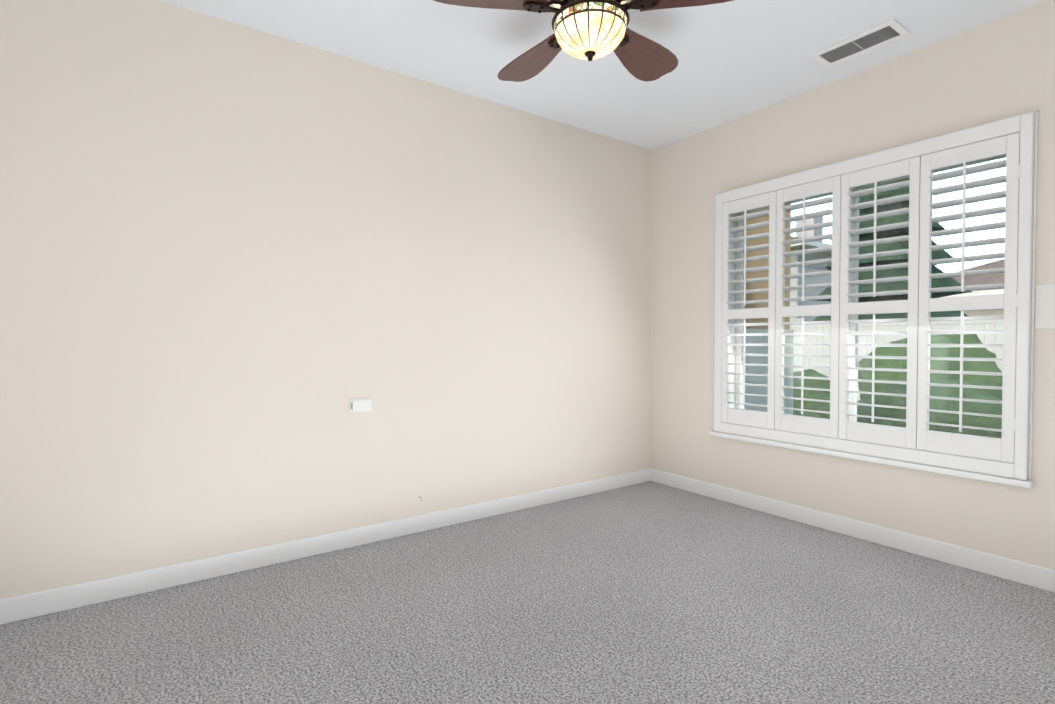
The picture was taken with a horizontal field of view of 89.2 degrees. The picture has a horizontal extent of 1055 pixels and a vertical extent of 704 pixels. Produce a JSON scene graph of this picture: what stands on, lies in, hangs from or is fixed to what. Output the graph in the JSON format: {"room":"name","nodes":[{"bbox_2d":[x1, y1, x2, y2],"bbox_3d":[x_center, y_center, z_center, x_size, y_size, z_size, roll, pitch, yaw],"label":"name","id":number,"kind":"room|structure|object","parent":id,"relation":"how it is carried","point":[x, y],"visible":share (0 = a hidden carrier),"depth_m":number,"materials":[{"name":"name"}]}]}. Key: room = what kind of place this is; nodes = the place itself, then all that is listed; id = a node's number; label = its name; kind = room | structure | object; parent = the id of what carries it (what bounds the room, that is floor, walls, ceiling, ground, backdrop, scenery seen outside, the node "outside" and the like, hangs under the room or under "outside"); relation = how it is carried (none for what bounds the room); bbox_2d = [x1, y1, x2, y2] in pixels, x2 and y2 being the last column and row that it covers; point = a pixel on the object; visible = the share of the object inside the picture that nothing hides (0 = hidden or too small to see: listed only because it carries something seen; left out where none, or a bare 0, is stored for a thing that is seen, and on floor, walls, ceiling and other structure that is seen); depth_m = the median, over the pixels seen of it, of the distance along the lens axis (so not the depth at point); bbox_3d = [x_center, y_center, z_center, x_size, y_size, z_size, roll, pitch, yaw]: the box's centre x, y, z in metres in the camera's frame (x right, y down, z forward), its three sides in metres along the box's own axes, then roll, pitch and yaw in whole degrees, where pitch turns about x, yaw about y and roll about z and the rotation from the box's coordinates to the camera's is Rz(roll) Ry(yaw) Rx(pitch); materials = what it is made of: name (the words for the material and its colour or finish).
{"room":"empty bedroom","nodes":[
{"label":"empty bedroom","id":0,"kind":"room"},
{"bbox_2d":[0,0,651,598],"bbox_3d":[-0.656,-0.266,3.229,4.252,2.660,0.150,-1,1,-35],"label":"wall","id":1,"kind":"structure","parent":0,"point":[240,266],"depth_m":2.70,"materials":[{"name":"beige paint"}]},
{"bbox_2d":[0,468,650,624],"bbox_3d":[-0.608,1.015,3.186,3.952,0.100,0.015,-1,1,-35],"label":"baseboard","id":2,"kind":"structure","parent":1,"relation":"attached to","point":[35,604],"depth_m":2.69,"materials":[{"name":"white wood"}]},
{"bbox_2d":[350,398,370,412],"bbox_3d":[-0.918,0.295,2.949,0.120,0.072,0.020,-1,1,-35],"label":"electrical outlet plate","id":3,"kind":"object","parent":1,"relation":"attached to","point":[360,405],"visible":1,"depth_m":2.94,"materials":[{"name":"white plastic"}]},
{"bbox_2d":[0,481,1054,703],"bbox_3d":[0.491,1.157,1.556,4.352,0.120,4.450,-1,1,-35],"label":"floor","id":4,"kind":"structure","parent":0,"point":[650,592],"depth_m":2.12,"materials":[{"name":"carpet"}]},
{"bbox_2d":[160,0,1046,149],"bbox_3d":[0.491,-1.623,1.502,4.352,0.120,4.450,-1,1,-35],"label":"ceiling","id":5,"kind":"structure","parent":0,"point":[737,58],"depth_m":2.77,"materials":[{"name":"paint"}]},
{"bbox_2d":[433,0,733,81],"bbox_3d":[0.239,-1.375,2.189,1.276,0.403,1.244,-1,1,-35],"label":"fan","id":6,"kind":"object","parent":5,"relation":"hanging from","point":[589,30],"visible":1,"depth_m":2.12,"materials":[{"name":"brown wood"}]},
{"bbox_2d":[809,19,910,67],"bbox_3d":[1.707,-1.583,2.758,0.205,0.008,0.400,-1,1,-35],"label":"ceiling vent","id":7,"kind":"object","parent":5,"relation":"in","point":[890,31],"visible":1,"depth_m":2.74,"materials":[{"name":"white metal"}]},
{"bbox_2d":[651,0,1054,569],"bbox_3d":[2.204,-0.257,2.746,0.150,2.660,3.950,-1,1,-35],"label":"wall","id":8,"kind":"structure","parent":0,"point":[1002,68],"depth_m":3.07,"materials":[{"name":"beige paint"}]},
{"bbox_2d":[651,469,1054,592],"bbox_3d":[2.141,1.024,2.716,0.015,0.100,3.935,-1,1,-35],"label":"baseboard","id":9,"kind":"structure","parent":8,"relation":"attached to","point":[1039,577],"depth_m":2.96,"materials":[{"name":"white wood"}]},
{"bbox_2d":[710,111,1037,488],"bbox_3d":[1.866,-0.251,3.149,0.203,1.713,1.699,-1,1,-35],"label":"window unit","id":10,"kind":"structure","parent":8,"relation":"in","point":[854,339],"depth_m":2.84,"materials":[{"name":"white wood"}]},
{"bbox_2d":[721,132,1019,462],"bbox_3d":[1.816,-0.259,3.105,0.090,1.526,1.561,-1,1,-35],"label":"window shutters","id":11,"kind":"object","parent":10,"relation":"attached to","point":[919,305],"visible":1,"depth_m":2.91,"materials":[{"name":"white wood"}]},
{"bbox_2d":[1035,284,1054,328],"bbox_3d":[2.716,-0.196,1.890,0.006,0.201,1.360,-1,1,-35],"label":"light switch","id":12,"kind":"object","parent":8,"relation":"attached to","point":[1045,307],"visible":1,"depth_m":2.42,"materials":[{"name":"white plastic"}]},
{"label":"outside","id":13,"kind":"structure","parent":0,"visible":0},
{"bbox_3d":[38.661,0.628,46.428,109.840,0.100,115.000,-1,1,-35],"label":"ground","id":14,"kind":"structure","parent":13,"visible":0},
{"bbox_2d":[745,204,793,414],"bbox_3d":[0.924,-0.530,6.279,1.838,3.770,4.300,-1,1,-35],"label":"wall","id":15,"kind":"structure","parent":14,"relation":"on","point":[754,349],"depth_m":4.81,"materials":[{"name":"white"}]},
{"bbox_2d":[790,216,831,321],"bbox_3d":[10.705,-2.619,26.868,9.100,7.150,11.100,-1,1,-35],"label":"house","id":16,"kind":"structure","parent":14,"relation":"on","point":[808,257],"depth_m":21.06,"materials":[{"name":"white"}]},
{"bbox_2d":[793,369,829,418],"bbox_3d":[4.517,0.840,9.104,1.834,1.107,1.851,-1,1,-35],"label":"bush","id":17,"kind":"object","parent":14,"relation":"on","point":[822,405],"depth_m":8.42,"materials":[{"name":"green plant"}]},
{"bbox_2d":[813,178,971,320],"bbox_3d":[9.622,-3.345,14.452,4.308,9.081,4.237,-1,1,-35],"label":"conifer tree","id":18,"kind":"object","parent":14,"relation":"on","point":[902,258],"depth_m":13.60,"materials":[{"name":"green plant"}]},
{"bbox_2d":[790,314,1003,401],"bbox_3d":[6.792,0.186,13.434,0.160,2.060,24.015,-1,1,-35],"label":"fence","id":19,"kind":"object","parent":14,"relation":"on","point":[825,339],"depth_m":12.10,"materials":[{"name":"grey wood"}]},
{"bbox_2d":[857,379,1001,437],"bbox_3d":[5.013,0.873,6.707,1.758,1.037,1.669,-1,1,-35],"label":"bush","id":20,"kind":"object","parent":14,"relation":"on","point":[879,411],"depth_m":6.07,"materials":[{"name":"green plant"}]},
{"bbox_2d":[858,334,1002,399],"bbox_3d":[7.162,0.610,9.411,2.617,1.859,2.218,-1,1,-35],"label":"bush","id":21,"kind":"object","parent":14,"relation":"on","point":[977,352],"depth_m":8.97,"materials":[{"name":"green plant"}]},
{"bbox_2d":[940,259,1004,329],"bbox_3d":[20.221,-1.644,20.398,9.600,5.450,10.100,-1,1,-35],"label":"house","id":22,"kind":"structure","parent":14,"relation":"on","point":[1001,263],"depth_m":19.22,"materials":[{"name":"white"}]}
]}

